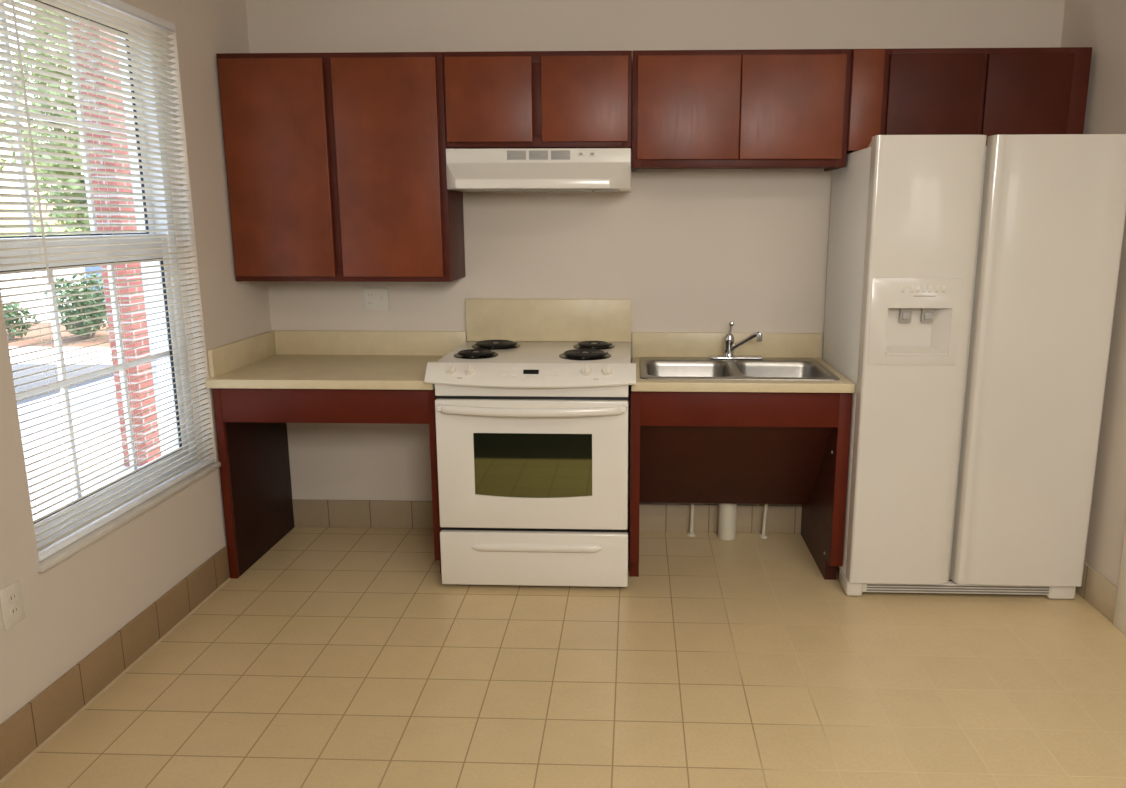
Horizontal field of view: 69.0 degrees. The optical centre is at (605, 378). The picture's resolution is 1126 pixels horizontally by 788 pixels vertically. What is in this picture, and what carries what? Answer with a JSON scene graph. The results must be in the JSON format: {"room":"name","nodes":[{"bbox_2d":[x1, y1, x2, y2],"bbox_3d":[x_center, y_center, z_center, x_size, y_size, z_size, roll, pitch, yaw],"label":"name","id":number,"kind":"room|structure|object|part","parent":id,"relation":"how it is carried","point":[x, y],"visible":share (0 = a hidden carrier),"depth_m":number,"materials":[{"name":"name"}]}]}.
{"room":"kitchen","nodes":[
{"label":"kitchen","id":0,"kind":"room"},
{"bbox_2d":[0,0,270,723],"bbox_3d":[-1.784,0.044,0.695,0.200,2.620,6.300,0,11,2],"label":"wall","id":1,"kind":"structure","parent":0,"point":[72,607],"depth_m":3.04,"materials":[{"name":"paint"}]},
{"bbox_2d":[0,580,24,629],"bbox_3d":[-1.630,0.622,2.247,0.008,0.116,0.072,0,11,2],"label":"outlet plate","id":2,"kind":"object","parent":1,"relation":"attached to","point":[11,601],"visible":1,"depth_m":2.24,"materials":[{"name":"white plastic"}]},
{"bbox_2d":[8,592,16,603],"bbox_3d":[-1.627,0.603,2.243,0.003,0.027,0.031,0,11,2],"label":"receptacle","id":3,"kind":"object","parent":2,"relation":"attached to","point":[12,596],"depth_m":2.24,"materials":[{"name":"white plastic"}]},
{"bbox_2d":[10,606,18,616],"bbox_3d":[-1.627,0.641,2.251,0.003,0.027,0.031,0,11,2],"label":"receptacle","id":4,"kind":"object","parent":2,"relation":"attached to","point":[14,610],"depth_m":2.25,"materials":[{"name":"white plastic"}]},
{"bbox_2d":[0,0,220,571],"bbox_3d":[-1.694,-0.380,2.701,0.200,1.705,1.052,0,11,2],"label":"window","id":5,"kind":"structure","parent":1,"relation":"in","point":[59,556],"depth_m":2.90,"materials":[{"name":"plastic"}]},
{"bbox_3d":[-1.757,-0.809,2.608,0.034,0.793,0.930,0,11,2],"label":"sash","id":6,"kind":"part","parent":5,"relation":"part of","materials":[{"name":"plastic"}]},
{"bbox_3d":[-1.714,-0.027,2.759,0.034,0.894,0.930,0,11,2],"label":"sash","id":7,"kind":"part","parent":5,"relation":"part of","materials":[{"name":"plastic"}]},
{"bbox_2d":[0,0,214,560],"bbox_3d":[-1.621,-0.391,2.690,0.049,1.679,1.004,0,11,2],"label":"mini blind","id":8,"kind":"object","parent":5,"relation":"attached to","point":[118,8],"visible":0.9,"depth_m":2.60,"materials":[{"name":"plastic"}]},
{"bbox_3d":[-1.639,-0.316,2.357,0.030,1.643,0.001,0,11,2],"label":"ladder cord","id":9,"kind":"part","parent":8,"relation":"part of","materials":[{"name":"white fabric"}]},
{"bbox_3d":[-1.627,-0.382,2.692,0.030,1.643,0.001,0,11,2],"label":"ladder cord","id":10,"kind":"part","parent":8,"relation":"part of","materials":[{"name":"white fabric"}]},
{"bbox_3d":[-1.627,0.425,2.850,0.026,0.016,1.004,0,11,2],"label":"rail","id":11,"kind":"part","parent":8,"relation":"part of","materials":[{"name":"plastic"}]},
{"bbox_3d":[-1.612,-0.463,3.111,0.030,1.643,0.001,0,11,2],"label":"ladder cord","id":12,"kind":"part","parent":8,"relation":"part of","materials":[{"name":"white fabric"}]},
{"bbox_3d":[-1.742,-0.389,2.694,0.104,1.685,1.014,0,11,2],"label":"frame","id":13,"kind":"part","parent":5,"relation":"part of","materials":[{"name":"plastic"}]},
{"bbox_3d":[-1.642,0.446,2.861,0.096,0.022,1.052,0,11,2],"label":"sill","id":14,"kind":"part","parent":5,"relation":"part of","materials":[{"name":"paint"}]},
{"bbox_2d":[0,546,230,783],"bbox_3d":[-1.642,1.058,1.958,0.011,0.146,3.000,0,11,2],"label":"baseboard","id":15,"kind":"structure","parent":1,"relation":"attached to","point":[37,720],"depth_m":2.61,"materials":[{"name":"tile"}]},
{"bbox_2d":[0,527,1125,787],"bbox_3d":[1.123,1.025,2.769,5.880,0.100,2.640,0,11,2],"label":"floor","id":16,"kind":"structure","parent":0,"point":[340,657],"depth_m":2.64,"materials":[{"name":"tile"}]},
{"bbox_2d":[212,388,441,578],"bbox_3d":[-1.119,0.385,3.637,0.906,0.823,0.588,0,11,2],"label":"base","id":17,"kind":"object","parent":16,"relation":"on","point":[252,438],"visible":0.67,"depth_m":3.37,"materials":[{"name":"brown wood"}]},
{"bbox_3d":[-1.555,0.381,3.662,0.032,0.823,0.568,0,11,2],"label":"panel","id":18,"kind":"part","parent":17,"relation":"part of","materials":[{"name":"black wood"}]},
{"bbox_2d":[205,330,466,389],"bbox_3d":[-1.121,-0.091,3.536,0.923,0.150,0.627,0,11,2],"label":"countertop","id":19,"kind":"structure","parent":17,"relation":"on","point":[273,359],"depth_m":3.60,"materials":[{"name":"beige laminate"}]},
{"bbox_3d":[-0.683,0.388,3.622,0.032,0.823,0.588,0,11,2],"label":"panel","id":20,"kind":"part","parent":17,"relation":"part of","materials":[{"name":"brown wood"}]},
{"bbox_2d":[425,340,635,586],"bbox_3d":[-0.283,0.344,3.526,0.821,0.948,0.712,0,11,2],"label":"electric stove","id":21,"kind":"object","parent":16,"relation":"on","point":[532,437],"visible":1,"depth_m":3.25,"materials":[{"name":"white metal"}]},
{"bbox_3d":[-0.646,0.114,3.191,0.028,0.024,0.030,0,11,2],"label":"handle mount","id":22,"kind":"part","parent":21,"relation":"part of","materials":[{"name":"white plastic"}]},
{"bbox_3d":[-0.604,-0.033,3.192,0.048,0.042,0.042,0,11,2],"label":"knob","id":23,"kind":"part","parent":21,"relation":"part of","materials":[{"name":"white plastic"}]},
{"bbox_3d":[-0.530,-0.031,3.188,0.048,0.042,0.042,0,11,2],"label":"knob","id":24,"kind":"part","parent":21,"relation":"part of","materials":[{"name":"white plastic"}]},
{"bbox_2d":[454,349,497,358],"bbox_3d":[-0.538,-0.105,3.394,0.184,0.017,0.184,0,11,2],"label":"burner","id":25,"kind":"object","parent":21,"relation":"on","point":[469,353],"depth_m":3.36,"materials":[{"name":"metal"}]},
{"bbox_2d":[471,340,519,349],"bbox_3d":[-0.489,-0.153,3.643,0.216,0.017,0.216,0,11,2],"label":"burner","id":26,"kind":"object","parent":21,"relation":"on","point":[486,344],"depth_m":3.60,"materials":[{"name":"metal"}]},
{"bbox_3d":[-0.293,-0.015,3.186,0.821,0.084,0.101,0,11,2],"label":"control panel","id":27,"kind":"part","parent":21,"relation":"part of","materials":[{"name":"white metal"}]},
{"bbox_3d":[-0.290,0.342,3.246,0.757,0.527,0.033,0,11,2],"label":"oven door","id":28,"kind":"part","parent":21,"relation":"part of","materials":[{"name":"white metal"}]},
{"bbox_3d":[-0.290,0.122,3.163,0.742,0.039,0.083,0,11,2],"label":"handle","id":29,"kind":"part","parent":21,"relation":"part of","materials":[{"name":"white plastic"}]},
{"bbox_3d":[-0.290,0.731,3.322,0.761,0.227,0.033,0,11,2],"label":"storage drawer","id":30,"kind":"part","parent":21,"relation":"part of","materials":[{"name":"white metal"}]},
{"bbox_2d":[437,341,630,362],"bbox_3d":[-0.278,-0.103,3.506,0.772,0.029,0.581,0,11,2],"label":"cooktop","id":31,"kind":"object","parent":21,"relation":"in","point":[468,351],"depth_m":3.42,"materials":[{"name":"white metal"}]},
{"bbox_3d":[-0.280,0.684,3.289,0.535,0.036,0.016,0,11,2],"label":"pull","id":32,"kind":"part","parent":21,"relation":"part of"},
{"bbox_2d":[559,349,610,359],"bbox_3d":[-0.085,-0.102,3.378,0.216,0.017,0.216,0,11,2],"label":"burner","id":33,"kind":"object","parent":21,"relation":"on","point":[576,354],"depth_m":3.34,"materials":[{"name":"metal"}]},
{"bbox_3d":[-0.075,-0.027,3.171,0.048,0.042,0.042,0,11,2],"label":"knob","id":34,"kind":"part","parent":21,"relation":"part of","materials":[{"name":"white plastic"}]},
{"bbox_2d":[573,341,614,349],"bbox_3d":[-0.052,-0.150,3.627,0.184,0.017,0.184,0,11,2],"label":"burner","id":35,"kind":"object","parent":21,"relation":"on","point":[598,345],"depth_m":3.60,"materials":[{"name":"metal"}]},
{"bbox_3d":[0.006,-0.028,3.170,0.048,0.042,0.042,0,11,2],"label":"knob","id":36,"kind":"part","parent":21,"relation":"part of","materials":[{"name":"white plastic"}]},
{"bbox_3d":[0.067,0.119,3.166,0.028,0.024,0.030,0,11,2],"label":"handle mount","id":37,"kind":"part","parent":21,"relation":"part of","materials":[{"name":"white plastic"}]},
{"bbox_2d":[687,503,695,536],"bbox_3d":[0.411,0.593,3.888,0.040,0.320,0.040,0,11,2],"label":"supply pipe","id":38,"kind":"object","parent":16,"relation":"on","point":[691,534],"visible":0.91,"depth_m":3.90,"materials":[{"name":"white plastic"}]},
{"bbox_2d":[718,503,736,539],"bbox_3d":[0.577,0.607,3.868,0.086,0.300,0.086,0,11,2],"label":"drain pipe","id":39,"kind":"object","parent":16,"relation":"on","point":[727,512],"visible":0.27,"depth_m":3.85,"materials":[{"name":"white plastic"}]},
{"bbox_2d":[630,391,852,579],"bbox_3d":[0.543,0.397,3.579,0.868,0.823,0.588,0,11,2],"label":"base","id":40,"kind":"object","parent":16,"relation":"on","point":[686,447],"visible":0.87,"depth_m":3.38,"materials":[{"name":"brown wood"}]},
{"bbox_3d":[0.129,0.394,3.593,0.038,0.823,0.588,0,11,2],"label":"panel","id":41,"kind":"part","parent":40,"relation":"part of","materials":[{"name":"brown wood"}]},
{"bbox_3d":[0.536,0.362,3.536,0.779,0.516,0.427,0,11,2],"label":"knee panel","id":42,"kind":"part","parent":40,"relation":"part of","materials":[{"name":"brown wood"}]},
{"bbox_2d":[631,332,854,392],"bbox_3d":[0.544,-0.080,3.477,0.866,0.150,0.627,0,11,2],"label":"countertop","id":43,"kind":"structure","parent":40,"relation":"on","point":[644,344],"depth_m":3.75,"materials":[{"name":"beige laminate"}]},
{"bbox_2d":[709,321,762,359],"bbox_3d":[0.585,-0.161,3.616,0.240,0.170,0.188,0,11,2],"label":"faucet","id":44,"kind":"object","parent":43,"relation":"on","point":[729,346],"visible":1,"depth_m":3.67,"materials":[{"name":"silver metal"}]},
{"bbox_3d":[0.588,-0.096,3.696,0.240,0.012,0.054,0,11,2],"label":"plate","id":45,"kind":"part","parent":44,"relation":"part of","materials":[{"name":"silver metal"}]},
{"bbox_3d":[0.611,-0.164,3.605,0.023,0.109,0.176,-8,13,-34],"label":"spout","id":46,"kind":"part","parent":44,"relation":"part of","materials":[{"name":"silver metal"}]},
{"bbox_2d":[639,357,839,380],"bbox_3d":[0.543,0.045,3.508,0.796,0.192,0.516,0,11,2],"label":"sink","id":47,"kind":"object","parent":43,"relation":"in","point":[669,368],"visible":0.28,"depth_m":3.64,"materials":[{"name":"metal"}]},
{"bbox_3d":[0.350,0.048,3.485,0.362,0.188,0.389,0,11,2],"label":"bowl","id":48,"kind":"part","parent":47,"relation":"part of","materials":[{"name":"metal"}]},
{"bbox_3d":[0.739,0.050,3.471,0.360,0.188,0.389,0,11,2],"label":"bowl","id":49,"kind":"part","parent":47,"relation":"part of","materials":[{"name":"metal"}]},
{"bbox_3d":[0.952,0.398,3.574,0.050,0.823,0.568,0,11,2],"label":"panel","id":50,"kind":"part","parent":40,"relation":"part of","materials":[{"name":"brown wood"}]},
{"bbox_2d":[759,504,768,537],"bbox_3d":[0.759,0.607,3.868,0.056,0.301,0.040,0,11,2],"label":"supply pipe","id":51,"kind":"object","parent":16,"relation":"on","point":[762,535],"visible":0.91,"depth_m":3.88,"materials":[{"name":"white plastic"}]},
{"bbox_2d":[823,134,1125,598],"bbox_3d":[1.430,-0.056,3.394,0.913,1.778,0.669,0,11,2],"label":"refrigerator","id":52,"kind":"object","parent":16,"relation":"on","point":[971,286],"visible":1,"depth_m":3.08,"materials":[{"name":"white plastic"}]},
{"bbox_3d":[1.145,-0.209,3.037,0.324,0.323,0.004,0,11,2],"label":"dispenser panel","id":53,"kind":"part","parent":52,"relation":"part of","materials":[{"name":"white plastic"}]},
{"bbox_3d":[1.169,-0.034,3.104,0.399,1.711,0.066,0,11,2],"label":"freezer door","id":54,"kind":"part","parent":52,"relation":"part of","materials":[{"name":"white metal"}]},
{"bbox_3d":[1.630,-0.031,3.088,0.492,1.711,0.066,0,11,2],"label":"door","id":55,"kind":"part","parent":52,"relation":"part of","materials":[{"name":"white metal"}]},
{"bbox_2d":[245,0,1064,504],"bbox_3d":[1.168,-0.551,3.745,5.880,2.620,0.120,0,11,2],"label":"wall","id":56,"kind":"structure","parent":0,"point":[691,250],"depth_m":3.69,"materials":[{"name":"paint"}]},
{"bbox_2d":[216,52,465,281],"bbox_3d":[-1.113,-0.892,3.530,0.924,0.920,0.330,0,11,2],"label":"upper cabinet","id":57,"kind":"object","parent":56,"relation":"attached to","point":[336,162],"visible":0.98,"depth_m":3.37,"materials":[{"name":"brown wood"}]},
{"bbox_3d":[-1.356,-0.864,3.385,0.428,0.876,0.018,0,11,2],"label":"door","id":58,"kind":"part","parent":57,"relation":"part of","materials":[{"name":"brown wood"}]},
{"bbox_3d":[-0.895,-0.861,3.369,0.425,0.876,0.018,0,11,2],"label":"door","id":59,"kind":"part","parent":57,"relation":"part of","materials":[{"name":"brown wood"}]},
{"bbox_2d":[363,288,388,310],"bbox_3d":[-1.066,-0.366,3.792,0.114,0.108,0.016,0,11,2],"label":"outlet plate","id":60,"kind":"object","parent":56,"relation":"attached to","point":[375,299],"visible":1,"depth_m":3.79,"materials":[{"name":"white plastic"}]},
{"bbox_2d":[367,292,373,297],"bbox_3d":[-1.091,-0.386,3.790,0.031,0.027,0.003,0,11,2],"label":"receptacle","id":61,"kind":"object","parent":60,"relation":"attached to","point":[369,294],"depth_m":3.79,"materials":[{"name":"white plastic"}]},
{"bbox_2d":[367,301,373,306],"bbox_3d":[-1.091,-0.347,3.798,0.031,0.027,0.003,0,11,2],"label":"receptacle","id":62,"kind":"object","parent":60,"relation":"attached to","point":[369,303],"depth_m":3.80,"materials":[{"name":"white plastic"}]},
{"bbox_2d":[443,50,631,152],"bbox_3d":[-0.270,-1.155,3.449,0.759,0.371,0.330,0,11,2],"label":"upper cabinet","id":63,"kind":"object","parent":56,"relation":"attached to","point":[494,99],"visible":0.94,"depth_m":3.29,"materials":[{"name":"brown wood"}]},
{"bbox_3d":[-0.471,-1.126,3.302,0.351,0.329,0.018,0,11,2],"label":"door","id":64,"kind":"part","parent":63,"relation":"part of","materials":[{"name":"brown wood"}]},
{"bbox_3d":[-0.084,-1.123,3.289,0.350,0.329,0.018,0,11,2],"label":"door","id":65,"kind":"part","parent":63,"relation":"part of","materials":[{"name":"brown wood"}]},
{"bbox_2d":[446,148,630,192],"bbox_3d":[-0.271,-0.874,3.444,0.756,0.169,0.448,0,11,2],"label":"range hood","id":66,"kind":"object","parent":56,"relation":"attached to","point":[500,170],"visible":1,"depth_m":3.31,"materials":[{"name":"cream painted metal"}]},
{"bbox_2d":[507,151,525,159],"bbox_3d":[-0.363,-0.909,3.326,0.078,0.036,0.005,0,11,2],"label":"vent grille","id":67,"kind":"object","parent":66,"relation":"attached to","point":[511,155],"depth_m":3.32,"materials":[{"name":"grey metal"}]},
{"bbox_2d":[529,150,547,159],"bbox_3d":[-0.273,-0.908,3.323,0.078,0.036,0.005,0,11,2],"label":"vent grille","id":68,"kind":"object","parent":66,"relation":"attached to","point":[533,154],"depth_m":3.32,"materials":[{"name":"grey metal"}]},
{"bbox_2d":[551,150,569,159],"bbox_3d":[-0.183,-0.908,3.320,0.078,0.036,0.005,0,11,2],"label":"vent grille","id":69,"kind":"object","parent":66,"relation":"attached to","point":[555,154],"depth_m":3.32,"materials":[{"name":"grey metal"}]},
{"bbox_2d":[577,151,583,156],"bbox_3d":[-0.100,-0.911,3.317,0.028,0.020,0.003,0,11,2],"label":"switch","id":70,"kind":"object","parent":66,"relation":"attached to","point":[579,153],"depth_m":3.32,"materials":[{"name":"white plastic"}]},
{"bbox_2d":[589,151,595,156],"bbox_3d":[-0.053,-0.911,3.316,0.028,0.020,0.003,0,11,2],"label":"switch","id":71,"kind":"object","parent":66,"relation":"attached to","point":[591,153],"depth_m":3.31,"materials":[{"name":"white plastic"}]},
{"bbox_2d":[292,499,801,533],"bbox_3d":[0.184,0.672,3.952,3.515,0.141,0.011,0,11,2],"label":"baseboard","id":72,"kind":"structure","parent":56,"relation":"attached to","point":[307,512],"depth_m":3.96,"materials":[{"name":"tile"}]},
{"bbox_2d":[465,299,630,341],"bbox_3d":[-0.264,-0.270,3.778,0.763,0.195,0.024,0,11,2],"label":"panel","id":73,"kind":"object","parent":56,"relation":"attached to","point":[607,320],"visible":1,"depth_m":3.77,"materials":[{"name":"beige laminate"}]},
{"bbox_2d":[632,49,851,171],"bbox_3d":[0.545,-1.110,3.428,0.867,0.452,0.330,0,11,2],"label":"upper cabinet","id":74,"kind":"object","parent":56,"relation":"attached to","point":[766,108],"visible":1,"depth_m":3.27,"materials":[{"name":"brown wood"}]},
{"bbox_3d":[0.332,-1.086,3.281,0.410,0.400,0.018,0,11,2],"label":"door","id":75,"kind":"part","parent":74,"relation":"part of","materials":[{"name":"brown wood"}]},
{"bbox_3d":[0.745,-1.083,3.267,0.409,0.400,0.018,0,11,2],"label":"door","id":76,"kind":"part","parent":74,"relation":"part of","materials":[{"name":"brown wood"}]},
{"bbox_2d":[846,47,1091,153],"bbox_3d":[1.444,-1.135,3.390,0.928,0.389,0.330,0,11,2],"label":"upper cabinet","id":77,"kind":"object","parent":56,"relation":"attached to","point":[1044,90],"visible":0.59,"depth_m":3.23,"materials":[{"name":"brown wood"}]},
{"bbox_3d":[1.301,-1.105,3.242,0.362,0.347,0.018,0,11,2],"label":"door","id":78,"kind":"part","parent":77,"relation":"part of","materials":[{"name":"brown wood"}]},
{"bbox_3d":[1.665,-1.103,3.229,0.329,0.347,0.018,0,11,2],"label":"door","id":79,"kind":"part","parent":77,"relation":"part of","materials":[{"name":"brown wood"}]},
{"bbox_2d":[1061,0,1125,586],"bbox_3d":[1.983,-0.442,3.188,0.120,2.620,0.955,0,11,2],"label":"wall","id":80,"kind":"structure","parent":0,"point":[1100,25],"depth_m":3.11,"materials":[{"name":"paint"}]},
{"bbox_2d":[1076,562,1117,622],"bbox_3d":[1.919,0.767,3.465,0.011,0.141,0.857,0,11,2],"label":"baseboard","id":81,"kind":"structure","parent":80,"relation":"attached to","point":[1098,591],"depth_m":3.16,"materials":[{"name":"tile"}]},
{"bbox_2d":[1113,525,1125,634],"bbox_3d":[1.968,-0.112,2.802,0.152,2.120,0.097,0,11,2],"label":"trim","id":82,"kind":"structure","parent":80,"relation":"attached to","point":[1119,621],"depth_m":2.99,"materials":[{"name":"white wood"}]},
{"label":"outside","id":83,"kind":"structure","parent":0,"visible":0},
{"bbox_2d":[11,365,113,404],"bbox_3d":[-28.587,2.011,0.639,44.100,0.300,22.930,0,11,2],"label":"strip","id":84,"kind":"object","parent":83,"point":[25,372],"visible":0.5,"depth_m":10.31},
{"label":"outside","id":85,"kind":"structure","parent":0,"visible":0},
{"bbox_2d":[116,35,155,364],"bbox_3d":[-3.867,-3.156,10.495,4.690,6.050,0.200,0,11,2],"label":"wall","id":86,"kind":"structure","parent":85,"point":[149,323],"depth_m":10.79,"materials":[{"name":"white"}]},
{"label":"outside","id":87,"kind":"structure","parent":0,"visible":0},
{"bbox_2d":[0,227,87,235],"bbox_3d":[-94.513,-31.159,170.675,320.000,0.300,267.500,0,11,2],"label":"lawn","id":88,"kind":"structure","parent":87,"point":[54,229],"depth_m":142.37,"materials":[{"name":"green plant"}]},
{"bbox_2d":[0,150,7,176],"bbox_3d":[-34.263,-12.795,40.223,7.950,14.091,7.563,7,13,32],"label":"tree","id":89,"kind":"object","parent":88,"relation":"on","point":[1,160],"visible":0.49,"depth_m":43.29,"materials":[{"name":"green plant"}]},
{"bbox_2d":[0,0,90,234],"bbox_3d":[-25.258,-12.797,39.190,8.183,14.505,7.785,0,11,2],"label":"tree","id":90,"kind":"object","parent":88,"relation":"on","point":[16,54],"visible":0.12,"depth_m":38.67,"materials":[{"name":"green plant"}]},
{"bbox_2d":[35,48,80,188],"bbox_3d":[-30.113,-14.278,49.372,7.234,13.478,7.604,-5,12,-25],"label":"tree","id":91,"kind":"object","parent":88,"relation":"on","point":[69,89],"visible":0.02,"depth_m":46.72,"materials":[{"name":"green plant"}]},
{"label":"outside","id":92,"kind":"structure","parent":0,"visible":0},
{"bbox_2d":[6,322,109,346],"bbox_3d":[-28.073,-0.761,14.802,44.100,0.300,2.990,0,11,2],"label":"mulch bed","id":93,"kind":"object","parent":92,"point":[42,324],"depth_m":13.52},
{"bbox_2d":[2,299,37,338],"bbox_3d":[-9.806,-0.958,13.421,0.700,0.730,0.705,0,11,2],"label":"shrub","id":94,"kind":"object","parent":93,"relation":"on","point":[15,306],"visible":0.64,"depth_m":13.42,"materials":[{"name":"green plant"}]},
{"bbox_2d":[44,273,106,337],"bbox_3d":[-8.513,-1.230,13.687,1.363,1.164,1.194,-4,12,-21],"label":"shrub","id":95,"kind":"object","parent":93,"relation":"on","point":[91,282],"visible":0.47,"depth_m":13.36,"materials":[{"name":"green plant"}]},
{"bbox_3d":[-8.539,-0.950,13.562,0.665,0.662,0.699,0,11,2],"label":"stem","id":96,"kind":"part","parent":95,"relation":"part of","materials":[{"name":"green plant"}]},
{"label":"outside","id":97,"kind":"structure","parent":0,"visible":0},
{"bbox_2d":[0,267,105,321],"bbox_3d":[-42.635,-3.148,27.144,74.100,0.300,21.100,0,11,2],"label":"parking lot","id":98,"kind":"structure","parent":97,"point":[73,270],"depth_m":23.17,"materials":[{"name":"grey asphalt"}]},
{"bbox_2d":[85,266,105,315],"bbox_3d":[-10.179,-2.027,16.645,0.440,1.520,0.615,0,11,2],"label":"car","id":99,"kind":"object","parent":98,"relation":"on","point":[96,268],"visible":0.02,"depth_m":16.32,"materials":[{"name":"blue metal"}]},
{"bbox_3d":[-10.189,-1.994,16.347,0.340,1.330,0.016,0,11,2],"label":"door","id":100,"kind":"part","parent":99,"relation":"part of","materials":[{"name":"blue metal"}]},
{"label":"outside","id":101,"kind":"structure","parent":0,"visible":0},
{"bbox_2d":[9,347,111,364],"bbox_3d":[-28.152,-0.333,12.609,44.100,0.300,1.480,0,11,2],"label":"sidewalk","id":102,"kind":"structure","parent":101,"point":[25,349],"depth_m":11.74,"materials":[{"name":"concrete"}]},
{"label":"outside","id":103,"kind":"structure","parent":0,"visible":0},
{"bbox_2d":[17,365,165,519],"bbox_3d":[-4.243,2.170,-0.228,4.620,0.300,22.900,0,11,2],"label":"walkway","id":104,"kind":"structure","parent":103,"point":[23,410],"depth_m":7.32,"materials":[{"name":"concrete"}]},
{"bbox_2d":[73,20,160,466],"bbox_3d":[-3.736,-1.156,6.249,0.195,3.750,0.195,0,11,2],"label":"brick pillar","id":105,"kind":"structure","parent":104,"relation":"on","point":[130,265],"depth_m":6.29,"materials":[{"name":"red brick"}]}
]}

